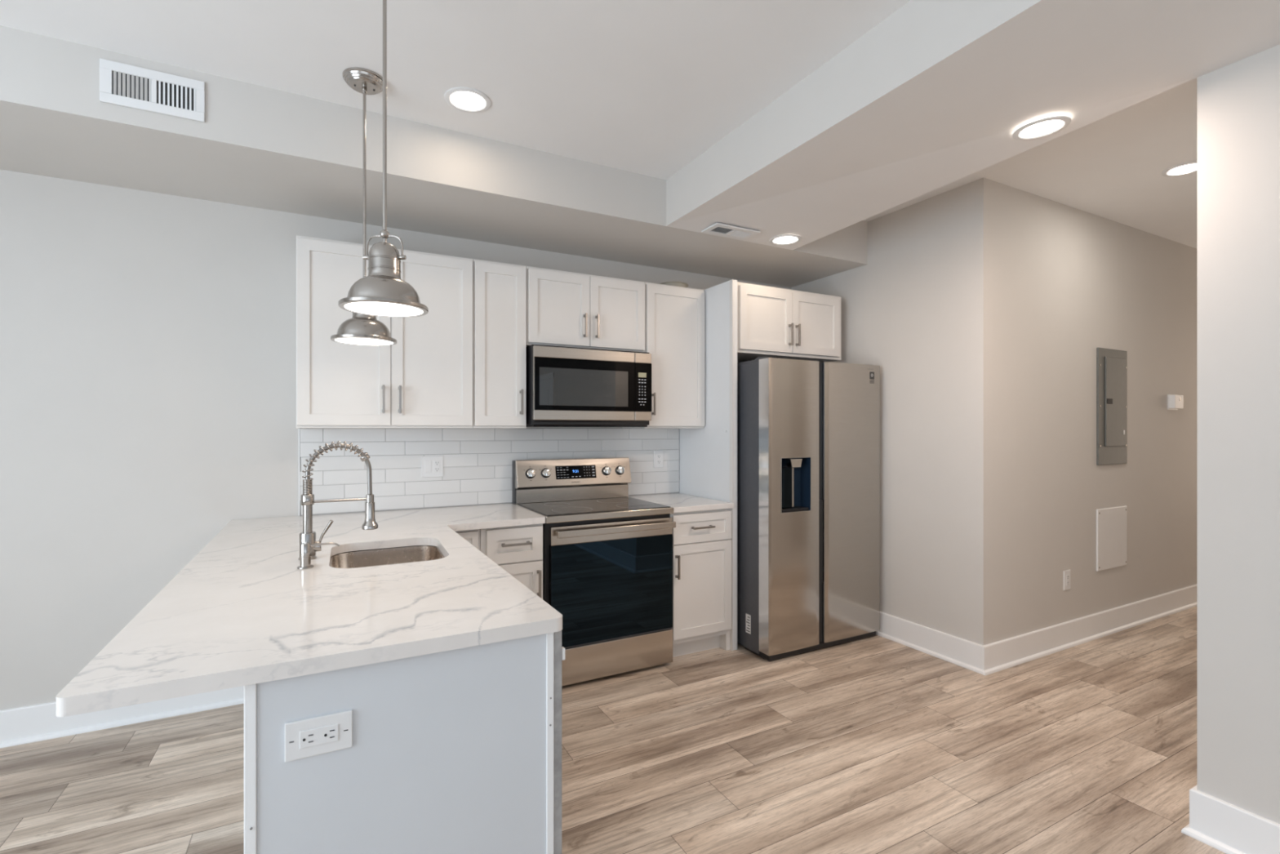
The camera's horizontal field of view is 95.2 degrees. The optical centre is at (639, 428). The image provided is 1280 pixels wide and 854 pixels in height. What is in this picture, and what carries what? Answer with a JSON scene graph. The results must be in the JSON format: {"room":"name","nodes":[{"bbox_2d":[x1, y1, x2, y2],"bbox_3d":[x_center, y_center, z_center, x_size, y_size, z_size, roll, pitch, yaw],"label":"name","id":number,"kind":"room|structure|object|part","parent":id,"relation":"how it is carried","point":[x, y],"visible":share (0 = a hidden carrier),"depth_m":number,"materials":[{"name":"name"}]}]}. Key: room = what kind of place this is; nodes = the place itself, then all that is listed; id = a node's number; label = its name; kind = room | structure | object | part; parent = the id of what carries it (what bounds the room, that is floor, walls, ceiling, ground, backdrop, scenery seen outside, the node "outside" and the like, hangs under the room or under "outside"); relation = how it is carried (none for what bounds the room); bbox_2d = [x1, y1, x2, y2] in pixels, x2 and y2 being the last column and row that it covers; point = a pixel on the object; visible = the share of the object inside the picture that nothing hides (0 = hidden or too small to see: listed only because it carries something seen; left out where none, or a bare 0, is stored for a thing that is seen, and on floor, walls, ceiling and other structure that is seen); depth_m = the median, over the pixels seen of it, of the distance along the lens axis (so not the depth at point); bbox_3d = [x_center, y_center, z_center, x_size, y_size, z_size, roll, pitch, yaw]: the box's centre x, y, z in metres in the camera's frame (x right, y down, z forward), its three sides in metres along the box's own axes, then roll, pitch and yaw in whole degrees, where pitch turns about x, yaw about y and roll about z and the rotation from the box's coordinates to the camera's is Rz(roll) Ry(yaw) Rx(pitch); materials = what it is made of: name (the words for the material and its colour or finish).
{"room":"kitchen","nodes":[
{"label":"kitchen","id":0,"kind":"room"},
{"bbox_2d":[0,169,791,710],"bbox_3d":[-1.584,-0.080,3.229,6.505,2.900,0.130,0,0,-28],"label":"wall","id":1,"kind":"structure","parent":0,"point":[148,340],"depth_m":2.73,"materials":[{"name":"paint"}]},
{"bbox_2d":[0,685,244,748],"bbox_3d":[-3.042,1.294,2.360,2.854,0.152,0.031,0,0,-28],"label":"baseboard","id":2,"kind":"structure","parent":1,"relation":"attached to","point":[35,722],"depth_m":2.65,"materials":[{"name":"paint"}]},
{"bbox_2d":[296,235,472,428],"bbox_3d":[-1.328,-0.460,3.079,0.824,0.915,0.374,0,0,-28],"label":"upper cabinet","id":3,"kind":"object","parent":1,"relation":"attached to","point":[424,380],"visible":0.96,"depth_m":2.93,"materials":[{"name":"paint"}]},
{"bbox_3d":[-1.441,-0.459,2.858,0.410,0.886,0.020,0,0,-28],"label":"door","id":4,"kind":"part","parent":3,"relation":"part of","materials":[{"name":"paint"}]},
{"bbox_3d":[-1.280,-0.147,2.913,0.014,0.140,0.036,0,0,-28],"label":"handle","id":5,"kind":"part","parent":3,"relation":"part of","materials":[{"name":"silver metal"}]},
{"bbox_3d":[-1.212,-0.147,2.949,0.014,0.140,0.036,0,0,-28],"label":"handle","id":6,"kind":"part","parent":3,"relation":"part of","materials":[{"name":"silver metal"}]},
{"bbox_3d":[-1.080,-0.459,3.051,0.402,0.886,0.020,0,0,-28],"label":"door","id":7,"kind":"part","parent":3,"relation":"part of","materials":[{"name":"paint"}]},
{"bbox_2d":[298,428,679,515],"bbox_3d":[-0.752,0.227,3.594,2.330,0.456,0.010,0,0,-28],"label":"backsplash","id":8,"kind":"structure","parent":1,"relation":"attached to","point":[477,462],"depth_m":3.41,"materials":[{"name":"white tile"}]},
{"bbox_3d":[-1.777,0.227,3.047,0.005,0.457,0.009,0,0,-28],"label":"edge trim","id":9,"kind":"part","parent":8,"relation":"part of","materials":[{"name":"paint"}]},
{"bbox_2d":[421,455,443,477],"bbox_3d":[-1.190,0.218,3.351,0.120,0.120,0.009,0,0,-28],"label":"switch plate","id":10,"kind":"object","parent":8,"relation":"attached to","point":[431,466],"visible":1,"depth_m":3.35,"materials":[{"name":"white plastic"}]},
{"bbox_2d":[425,460,431,472],"bbox_3d":[-1.210,0.217,3.338,0.033,0.067,0.004,0,0,-28],"label":"rocker switch","id":11,"kind":"object","parent":10,"relation":"attached to","point":[428,463],"depth_m":3.34,"materials":[{"name":"white plastic"}]},
{"bbox_2d":[434,460,439,472],"bbox_3d":[-1.168,0.217,3.360,0.033,0.067,0.004,0,0,-28],"label":"receptacle","id":12,"kind":"object","parent":10,"relation":"attached to","point":[437,463],"depth_m":3.36,"materials":[{"name":"white plastic"}]},
{"bbox_2d":[653,450,663,467],"bbox_3d":[0.130,0.213,4.055,0.077,0.118,0.009,0,0,-28],"label":"power outlet","id":13,"kind":"object","parent":8,"relation":"attached to","point":[658,455],"visible":1,"depth_m":4.05,"materials":[{"name":"white plastic"}]},
{"bbox_2d":[657,454,661,464],"bbox_3d":[0.131,0.213,4.053,0.033,0.067,0.004,0,0,-28],"label":"receptacle","id":14,"kind":"object","parent":13,"relation":"attached to","point":[659,456],"depth_m":4.05,"materials":[{"name":"white plastic"}]},
{"bbox_2d":[467,258,526,428],"bbox_3d":[-0.834,-0.460,3.343,0.295,0.915,0.374,0,0,-28],"label":"upper cabinet","id":15,"kind":"object","parent":1,"relation":"attached to","point":[499,289],"visible":0.97,"depth_m":3.21,"materials":[{"name":"paint"}]},
{"bbox_3d":[-0.657,-0.147,3.245,0.014,0.140,0.036,0,0,-28],"label":"handle","id":16,"kind":"part","parent":15,"relation":"part of","materials":[{"name":"silver metal"}]},
{"bbox_2d":[526,266,644,351],"bbox_3d":[-0.368,-0.695,3.591,0.758,0.445,0.374,0,0,-28],"label":"upper cabinet","id":17,"kind":"object","parent":1,"relation":"attached to","point":[565,308],"visible":0.94,"depth_m":3.44,"materials":[{"name":"paint"}]},
{"bbox_3d":[-0.465,-0.694,3.379,0.372,0.416,0.020,0,0,-28],"label":"door","id":18,"kind":"part","parent":17,"relation":"part of","materials":[{"name":"paint"}]},
{"bbox_3d":[-0.320,-0.605,3.425,0.014,0.140,0.036,0,0,-28],"label":"handle","id":19,"kind":"part","parent":17,"relation":"part of","materials":[{"name":"silver metal"}]},
{"bbox_2d":[526,344,651,426],"bbox_3d":[-0.352,-0.239,3.572,0.747,0.458,0.405,0,0,-28],"label":"microwave","id":20,"kind":"object","parent":17,"relation":"attached to","point":[566,386],"visible":0.99,"depth_m":3.37,"materials":[{"name":"silver metal"}]},
{"bbox_3d":[-0.311,-0.251,3.379,0.624,0.293,0.022,0,0,-28],"label":"door glass","id":21,"kind":"part","parent":20,"relation":"part of","materials":[{"name":"black glass"}]},
{"bbox_2d":[526,420,648,426],"bbox_3d":[-0.339,-0.029,3.551,0.725,0.037,0.315,0,0,-28],"label":"vent hood","id":22,"kind":"object","parent":20,"relation":"attached to","point":[529,423],"depth_m":3.40,"materials":[{"name":"black metal"}]},
{"bbox_3d":[0.016,-0.251,3.554,0.114,0.293,0.022,0,0,-28],"label":"control panel","id":23,"kind":"part","parent":20,"relation":"part of","materials":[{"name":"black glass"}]},
{"bbox_3d":[-0.251,-0.605,3.462,0.014,0.140,0.036,0,0,-28],"label":"handle","id":24,"kind":"part","parent":17,"relation":"part of","materials":[{"name":"silver metal"}]},
{"bbox_3d":[-0.136,-0.694,3.554,0.370,0.416,0.020,0,0,-28],"label":"door","id":25,"kind":"part","parent":17,"relation":"part of","materials":[{"name":"paint"}]},
{"bbox_2d":[622,282,704,428],"bbox_3d":[0.165,-0.460,3.875,0.448,0.915,0.374,0,0,-28],"label":"upper cabinet","id":26,"kind":"object","parent":1,"relation":"attached to","point":[674,316],"visible":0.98,"depth_m":3.75,"materials":[{"name":"paint"}]},
{"bbox_3d":[0.086,-0.153,3.641,0.014,0.140,0.036,0,0,-28],"label":"handle","id":27,"kind":"part","parent":26,"relation":"part of","materials":[{"name":"silver metal"}]},
{"bbox_2d":[659,281,688,287],"bbox_3d":[0.220,-0.935,3.880,0.204,0.036,0.204,0,0,-28],"label":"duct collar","id":28,"kind":"object","parent":26,"relation":"on","point":[682,284],"visible":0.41,"depth_m":3.79,"materials":[{"name":"white metal"}]},
{"bbox_3d":[0.231,-0.459,3.750,0.433,0.886,0.020,0,0,-28],"label":"door","id":29,"kind":"part","parent":26,"relation":"part of","materials":[{"name":"paint"}]},
{"bbox_2d":[737,281,840,362],"bbox_3d":[0.874,-0.699,4.101,0.926,0.442,0.644,0,0,-28],"label":"upper cabinet","id":30,"kind":"object","parent":1,"relation":"attached to","point":[772,322],"visible":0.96,"depth_m":3.83,"materials":[{"name":"paint"}]},
{"bbox_3d":[0.811,-0.698,3.755,0.426,0.400,0.020,0,0,-28],"label":"door","id":31,"kind":"part","parent":30,"relation":"part of","materials":[{"name":"paint"}]},
{"bbox_3d":[0.987,-0.615,3.817,0.014,0.145,0.036,0,0,-28],"label":"handle","id":32,"kind":"part","parent":30,"relation":"part of","materials":[{"name":"silver metal"}]},
{"bbox_3d":[1.042,-0.615,3.846,0.014,0.145,0.036,0,0,-28],"label":"handle","id":33,"kind":"part","parent":30,"relation":"part of","materials":[{"name":"silver metal"}]},
{"bbox_3d":[1.191,-0.698,3.958,0.428,0.400,0.020,0,0,-28],"label":"door","id":34,"kind":"part","parent":30,"relation":"part of","materials":[{"name":"paint"}]},
{"bbox_2d":[0,25,867,287],"bbox_3d":[-1.378,-1.315,2.844,6.245,0.390,0.745,0,0,-28],"label":"ceiling","id":35,"kind":"structure","parent":0,"point":[257,146],"depth_m":2.65,"materials":[{"name":"paint"}]},
{"bbox_2d":[99,57,204,122],"bbox_3d":[-1.815,-1.259,2.182,0.307,0.154,0.010,0,0,-28],"label":"ceiling vent","id":36,"kind":"object","parent":35,"relation":"in","point":[122,84],"visible":1,"depth_m":2.18,"materials":[{"name":"white plastic"}]},
{"bbox_2d":[0,0,910,179],"bbox_3d":[-0.512,-1.425,-0.613,4.780,0.100,7.660,0,0,-28],"label":"ceiling","id":37,"kind":"structure","parent":0,"point":[646,87],"depth_m":2.12,"materials":[{"name":"paint"}]},
{"bbox_2d":[330,66,397,346],"bbox_3d":[-1.084,-0.858,2.300,0.237,1.032,0.237,0,0,-28],"label":"pendant lamp","id":38,"kind":"object","parent":37,"relation":"hanging from","point":[361,329],"visible":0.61,"depth_m":2.27,"materials":[{"name":"silver metal"}]},
{"bbox_3d":[-1.084,-0.437,2.300,0.237,0.190,0.237,0,0,-28],"label":"lamp shade","id":39,"kind":"part","parent":38,"relation":"part of","materials":[{"name":"silver metal"}]},
{"bbox_3d":[-1.084,-0.954,2.300,0.017,0.774,0.017,0,0,-28],"label":"stem","id":40,"kind":"part","parent":38,"relation":"part of","materials":[{"name":"silver metal"}]},
{"bbox_2d":[337,0,428,317],"bbox_3d":[-0.734,-0.858,1.680,0.237,1.032,0.237,0,0,-28],"label":"pendant lamp","id":41,"kind":"object","parent":37,"relation":"hanging from","point":[383,292],"visible":1,"depth_m":1.65,"materials":[{"name":"silver metal"}]},
{"bbox_3d":[-0.784,-0.492,1.680,0.020,0.013,0.013,0,0,0],"label":"yoke knob","id":42,"kind":"part","parent":41,"relation":"part of","materials":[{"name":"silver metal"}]},
{"bbox_3d":[-0.734,-0.437,1.680,0.237,0.190,0.237,0,0,-28],"label":"lamp shade","id":43,"kind":"part","parent":41,"relation":"part of","materials":[{"name":"silver metal"}]},
{"bbox_3d":[-0.734,-0.954,1.680,0.017,0.774,0.017,0,0,-28],"label":"stem","id":44,"kind":"part","parent":41,"relation":"part of","materials":[{"name":"silver metal"}]},
{"bbox_3d":[-0.684,-0.492,1.680,0.020,0.013,0.013,0,0,0],"label":"yoke knob","id":45,"kind":"part","parent":41,"relation":"part of","materials":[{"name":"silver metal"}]},
{"bbox_2d":[444,87,491,112],"bbox_3d":[-0.720,-1.367,2.446,0.188,0.016,0.188,0,0,-28],"label":"recessed light","id":46,"kind":"object","parent":37,"relation":"in","point":[467,100],"visible":1,"depth_m":2.43,"materials":[{"name":"white plastic"}]},
{"bbox_2d":[0,606,1226,853],"bbox_3d":[2.352,1.371,0.903,11.100,0.001,7.780,0,0,-28],"label":"floor","id":47,"kind":"structure","parent":0,"point":[874,744],"depth_m":2.39,"materials":[{"name":"brown wood"}]},
{"bbox_2d":[244,630,564,853],"bbox_3d":[-0.984,0.930,2.237,0.656,0.880,2.186,0,0,-28],"label":"base cabinet","id":48,"kind":"object","parent":47,"relation":"on","point":[456,751],"visible":0.76,"depth_m":1.27,"materials":[{"name":"laminate"}]},
{"bbox_3d":[-1.264,0.930,2.088,0.020,0.880,2.183,0,0,-28],"label":"corner trim","id":49,"kind":"part","parent":48,"relation":"part of","materials":[{"name":"paint"}]},
{"bbox_2d":[55,502,562,716],"bbox_3d":[-0.896,0.472,2.277,1.416,0.032,2.195,0,0,-28],"label":"countertop","id":50,"kind":"structure","parent":48,"relation":"on","point":[242,611],"depth_m":1.47,"materials":[{"name":"stone"}]},
{"bbox_2d":[297,542,339,568],"bbox_3d":[-1.063,0.415,1.932,0.124,0.081,0.048,0,0,-28],"label":"soap dispenser","id":51,"kind":"object","parent":50,"relation":"on","point":[305,547],"visible":1,"depth_m":1.91,"materials":[{"name":"silver metal"}]},
{"bbox_3d":[-1.047,0.388,1.941,0.088,0.015,0.007,0,0,-28],"label":"spout","id":52,"kind":"part","parent":51,"relation":"part of","materials":[{"name":"silver metal"}]},
{"bbox_2d":[297,440,377,559],"bbox_3d":[-1.076,0.250,2.091,0.254,0.412,0.064,0,0,-28],"label":"kitchen faucet","id":53,"kind":"object","parent":50,"relation":"on","point":[308,500],"visible":0.98,"depth_m":2.06,"materials":[{"name":"silver metal"}]},
{"bbox_3d":[-1.107,0.364,2.058,0.055,0.085,0.012,0,0,4],"label":"lever","id":54,"kind":"part","parent":53,"relation":"part of","materials":[{"name":"silver metal"}]},
{"bbox_3d":[-1.073,0.258,2.097,0.172,0.008,0.008,0,0,-28],"label":"support arm","id":55,"kind":"part","parent":53,"relation":"part of","materials":[{"name":"silver metal"}]},
{"bbox_2d":[329,545,444,568],"bbox_3d":[-0.935,0.579,2.176,0.427,0.180,0.502,0,0,-28],"label":"sink","id":56,"kind":"object","parent":50,"relation":"in","point":[386,556],"visible":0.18,"depth_m":2.38,"materials":[{"name":"metal"}]},
{"bbox_2d":[284,709,352,762],"bbox_3d":[-0.647,0.620,1.180,0.120,0.076,0.009,0,0,-28],"label":"power outlet","id":57,"kind":"object","parent":48,"relation":"attached to","point":[316,735],"visible":1,"depth_m":1.18,"materials":[{"name":"white plastic"}]},
{"bbox_2d":[288,724,347,748],"bbox_3d":[-0.646,0.620,1.178,0.104,0.034,0.004,0,0,-28],"label":"receptacle","id":58,"kind":"object","parent":57,"relation":"attached to","point":[303,735],"depth_m":1.18,"materials":[{"name":"white plastic"}]},
{"bbox_3d":[-0.220,0.930,1.417,0.018,0.880,0.018,0,0,-28],"label":"corner trim","id":59,"kind":"part","parent":48,"relation":"part of","materials":[{"name":"paint"}]},
{"bbox_2d":[455,528,479,550],"bbox_3d":[-0.879,0.930,2.882,0.169,0.880,0.087,0,0,-28],"label":"cabinet filler","id":60,"kind":"object","parent":47,"relation":"on","point":[473,536],"visible":0.06,"depth_m":2.87,"materials":[{"name":"paint"}]},
{"bbox_2d":[480,523,542,599],"bbox_3d":[-0.776,0.930,3.212,0.321,0.880,0.660,0,0,-28],"label":"base cabinet","id":61,"kind":"object","parent":47,"relation":"on","point":[517,549],"visible":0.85,"depth_m":2.97,"materials":[{"name":"paint"}]},
{"bbox_3d":[-0.634,0.591,2.965,0.288,0.174,0.020,0,0,-28],"label":"drawer","id":62,"kind":"part","parent":61,"relation":"part of","materials":[{"name":"paint"}]},
{"bbox_3d":[-0.621,0.582,2.941,0.152,0.014,0.036,0,0,-28],"label":"handle","id":63,"kind":"part","parent":61,"relation":"part of","materials":[{"name":"silver metal"}]},
{"bbox_3d":[-0.634,0.959,2.965,0.288,0.549,0.020,0,0,-28],"label":"door","id":64,"kind":"part","parent":61,"relation":"part of","materials":[{"name":"paint"}]},
{"bbox_3d":[-0.516,0.795,2.997,0.014,0.140,0.036,0,0,-28],"label":"handle","id":65,"kind":"part","parent":61,"relation":"part of","materials":[{"name":"silver metal"}]},
{"bbox_2d":[511,457,675,685],"bbox_3d":[-0.282,0.779,3.450,0.770,1.182,0.677,0,0,-28],"label":"electric range","id":66,"kind":"object","parent":47,"relation":"on","point":[607,553],"visible":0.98,"depth_m":3.24,"materials":[{"name":"silver metal"}]},
{"bbox_3d":[-0.654,0.271,3.509,0.060,0.060,0.042,0,0,-28],"label":"knob","id":67,"kind":"part","parent":66,"relation":"part of","materials":[{"name":"silver metal"}]},
{"bbox_3d":[-0.568,0.271,3.555,0.060,0.060,0.042,0,0,-28],"label":"knob","id":68,"kind":"part","parent":66,"relation":"part of","materials":[{"name":"silver metal"}]},
{"bbox_3d":[-0.403,0.274,3.671,0.760,0.172,0.056,0,0,-28],"label":"control panel","id":69,"kind":"part","parent":66,"relation":"part of","materials":[{"name":"metal"}]},
{"bbox_2d":[515,497,673,523],"bbox_3d":[-0.277,0.470,3.442,0.768,0.039,0.570,0,0,-28],"label":"cooktop","id":70,"kind":"object","parent":66,"relation":"in","point":[562,509],"depth_m":3.32,"materials":[{"name":"black glass"}]},
{"bbox_3d":[-0.210,0.271,3.746,0.060,0.060,0.042,0,0,-28],"label":"knob","id":71,"kind":"part","parent":66,"relation":"part of","materials":[{"name":"silver metal"}]},
{"bbox_3d":[-0.144,0.560,3.216,0.735,0.095,0.038,0,0,-28],"label":"oven door","id":72,"kind":"part","parent":66,"relation":"part of","materials":[{"name":"metal"}]},
{"bbox_3d":[-0.144,0.878,3.216,0.735,0.540,0.036,0,0,-28],"label":"door glass","id":73,"kind":"part","parent":66,"relation":"part of","materials":[{"name":"black glass"}]},
{"bbox_3d":[-0.118,0.547,3.182,0.708,0.034,0.050,0,0,-28],"label":"door handle","id":74,"kind":"part","parent":66,"relation":"part of","materials":[{"name":"metal"}]},
{"bbox_3d":[-0.143,1.254,3.217,0.738,0.189,0.036,0,0,-28],"label":"storage drawer","id":75,"kind":"part","parent":66,"relation":"part of","materials":[{"name":"metal"}]},
{"bbox_3d":[-0.125,0.271,3.791,0.060,0.060,0.042,0,0,-28],"label":"knob","id":76,"kind":"part","parent":66,"relation":"part of","materials":[{"name":"silver metal"}]},
{"bbox_2d":[669,508,731,657],"bbox_3d":[0.239,0.930,3.754,0.432,0.880,0.660,0,0,-28],"label":"base cabinet","id":77,"kind":"object","parent":47,"relation":"on","point":[702,541],"visible":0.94,"depth_m":3.50,"materials":[{"name":"paint"}]},
{"bbox_3d":[0.220,0.803,3.390,0.014,0.140,0.036,0,0,-28],"label":"handle","id":78,"kind":"part","parent":77,"relation":"part of","materials":[{"name":"silver metal"}]},
{"bbox_2d":[628,493,733,512],"bbox_3d":[0.235,0.472,3.761,0.433,0.032,0.640,0,0,-28],"label":"countertop","id":79,"kind":"structure","parent":77,"relation":"on","point":[681,503],"depth_m":3.60,"materials":[{"name":"stone"}]},
{"bbox_3d":[0.375,0.592,3.504,0.420,0.172,0.020,0,0,-28],"label":"drawer","id":80,"kind":"part","parent":77,"relation":"part of","materials":[{"name":"paint"}]},
{"bbox_3d":[0.375,0.959,3.504,0.420,0.549,0.020,0,0,-28],"label":"door","id":81,"kind":"part","parent":77,"relation":"part of","materials":[{"name":"paint"}]},
{"bbox_3d":[0.376,0.587,3.473,0.152,0.014,0.036,0,0,-28],"label":"handle","id":82,"kind":"part","parent":77,"relation":"part of","materials":[{"name":"silver metal"}]},
{"bbox_2d":[679,279,737,651],"bbox_3d":[0.439,0.225,3.881,0.048,2.290,0.624,0,0,-28],"label":"panel","id":83,"kind":"object","parent":47,"relation":"on","point":[708,455],"visible":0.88,"depth_m":3.71,"materials":[{"name":"laminate"}]},
{"bbox_2d":[737,356,879,661],"bbox_3d":[0.964,0.470,3.993,0.940,1.800,0.862,0,0,-28],"label":"refrigerator","id":84,"kind":"object","parent":47,"relation":"on","point":[808,432],"visible":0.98,"depth_m":3.59,"materials":[{"name":"silver metal"}]},
{"bbox_3d":[0.905,0.455,3.530,0.396,1.736,0.096,0,0,-28],"label":"door","id":85,"kind":"part","parent":84,"relation":"part of","materials":[{"name":"metal"}]},
{"bbox_3d":[0.931,0.335,3.491,0.236,0.328,0.008,0,0,-28],"label":"dispenser trim","id":86,"kind":"part","parent":84,"relation":"part of","materials":[{"name":"black plastic"}]},
{"bbox_3d":[1.339,0.455,3.761,0.496,1.736,0.096,0,0,-28],"label":"door","id":87,"kind":"part","parent":84,"relation":"part of","materials":[{"name":"metal"}]},
{"bbox_2d":[791,186,960,637],"bbox_3d":[1.591,-0.080,4.049,0.130,2.900,1.413,0,0,-28],"label":"wall","id":88,"kind":"structure","parent":0,"point":[900,310],"depth_m":3.66,"materials":[{"name":"paint"}]},
{"bbox_2d":[666,0,1279,249],"bbox_3d":[2.154,-1.315,0.461,0.935,0.390,6.785,0,0,-28],"label":"ceiling soffit","id":89,"kind":"structure","parent":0,"point":[934,95],"depth_m":2.07,"materials":[{"name":"paint"}]},
{"bbox_2d":[701,222,759,239],"bbox_3d":[0.515,-1.115,3.309,0.300,0.010,0.150,0,0,-28],"label":"air vent","id":90,"kind":"object","parent":89,"relation":"attached to","point":[717,228],"visible":1,"depth_m":3.30,"materials":[{"name":"white plastic"}]},
{"bbox_2d":[768,234,801,244],"bbox_3d":[0.863,-1.115,3.470,0.188,0.016,0.188,0,0,-28],"label":"recessed light","id":91,"kind":"object","parent":89,"relation":"attached to","point":[784,239],"visible":1,"depth_m":3.44,"materials":[{"name":"white plastic"}]},
{"bbox_2d":[1012,115,1071,140],"bbox_3d":[1.550,-1.155,2.257,0.188,0.022,0.188,0,0,-40],"label":"recessed light","id":92,"kind":"object","parent":89,"relation":"attached to","point":[1046,126],"visible":1,"depth_m":2.24,"materials":[{"name":"white plastic"}]},
{"bbox_2d":[863,78,1196,248],"bbox_3d":[3.638,-1.460,4.351,5.745,0.100,2.806,0,0,-28],"label":"ceiling","id":93,"kind":"structure","parent":0,"point":[1111,166],"depth_m":3.18,"materials":[{"name":"paint"}]},
{"bbox_2d":[1161,160,1196,176],"bbox_3d":[2.956,-1.402,3.170,0.188,0.016,0.188,0,0,-28],"label":"recessed light","id":94,"kind":"object","parent":93,"relation":"in","point":[1189,167],"visible":0.83,"depth_m":3.16,"materials":[{"name":"white plastic"}]},
{"bbox_2d":[960,177,1196,645],"bbox_3d":[3.995,-0.080,4.457,4.755,2.900,0.130,0,0,-28],"label":"wall","id":95,"kind":"structure","parent":0,"point":[1046,284],"depth_m":3.68,"materials":[{"name":"paint"}]},
{"bbox_2d":[875,583,1196,675],"bbox_3d":[3.851,1.294,4.693,4.786,0.152,0.744,0,0,-28],"label":"baseboard","id":96,"kind":"structure","parent":95,"relation":"attached to","point":[991,658],"depth_m":3.64,"materials":[{"name":"paint"}]},
{"bbox_2d":[1063,569,1071,590],"bbox_3d":[2.695,0.955,3.685,0.075,0.120,0.009,0,0,-28],"label":"power outlet","id":97,"kind":"object","parent":95,"relation":"attached to","point":[1067,574],"visible":1,"depth_m":3.68,"materials":[{"name":"white plastic"}]},
{"bbox_2d":[1066,574,1069,585],"bbox_3d":[2.696,0.955,3.683,0.033,0.067,0.004,0,0,-28],"label":"receptacle","id":98,"kind":"object","parent":97,"relation":"attached to","point":[1067,575],"depth_m":3.68,"materials":[{"name":"white plastic"}]},
{"bbox_2d":[1096,347,1127,465],"bbox_3d":[3.192,-0.146,3.942,0.387,0.777,0.022,0,0,-28],"label":"electrical panel","id":99,"kind":"object","parent":95,"relation":"attached to","point":[1111,364],"visible":1,"depth_m":3.92,"materials":[{"name":"grey metal"}]},
{"bbox_3d":[3.212,-0.180,3.948,0.265,0.600,0.008,0,0,-28],"label":"door","id":100,"kind":"part","parent":99,"relation":"part of","materials":[{"name":"grey metal"}]},
{"bbox_2d":[1096,505,1127,571],"bbox_3d":[3.187,0.737,3.945,0.398,0.410,0.013,0,0,-28],"label":"access panel","id":101,"kind":"object","parent":95,"relation":"attached to","point":[1111,522],"visible":1,"depth_m":3.93,"materials":[{"name":"white plastic"}]},
{"bbox_2d":[1167,394,1183,409],"bbox_3d":[3.999,-0.198,4.359,0.160,0.115,0.046,0,0,-28],"label":"thermostat","id":102,"kind":"object","parent":95,"relation":"attached to","point":[1175,402],"visible":1,"depth_m":4.33,"materials":[{"name":"white plastic"}]},
{"bbox_3d":[3.989,-0.198,4.377,0.160,0.115,0.005,0,0,-28],"label":"plate","id":103,"kind":"part","parent":102,"relation":"part of","materials":[{"name":"white plastic"}]},
{"bbox_2d":[1196,44,1279,823],"bbox_3d":[3.079,-0.080,-0.141,0.130,2.900,4.854,0,0,-28],"label":"wall","id":104,"kind":"structure","parent":0,"point":[1238,102],"depth_m":1.88,"materials":[{"name":"paint"}]},
{"bbox_2d":[1181,785,1279,853],"bbox_3d":[4.671,1.294,2.455,5.446,0.152,1.835,0,0,-28],"label":"baseboard","id":105,"kind":"structure","parent":104,"relation":"attached to","point":[1228,828],"depth_m":1.89,"materials":[{"name":"paint"}]}
]}

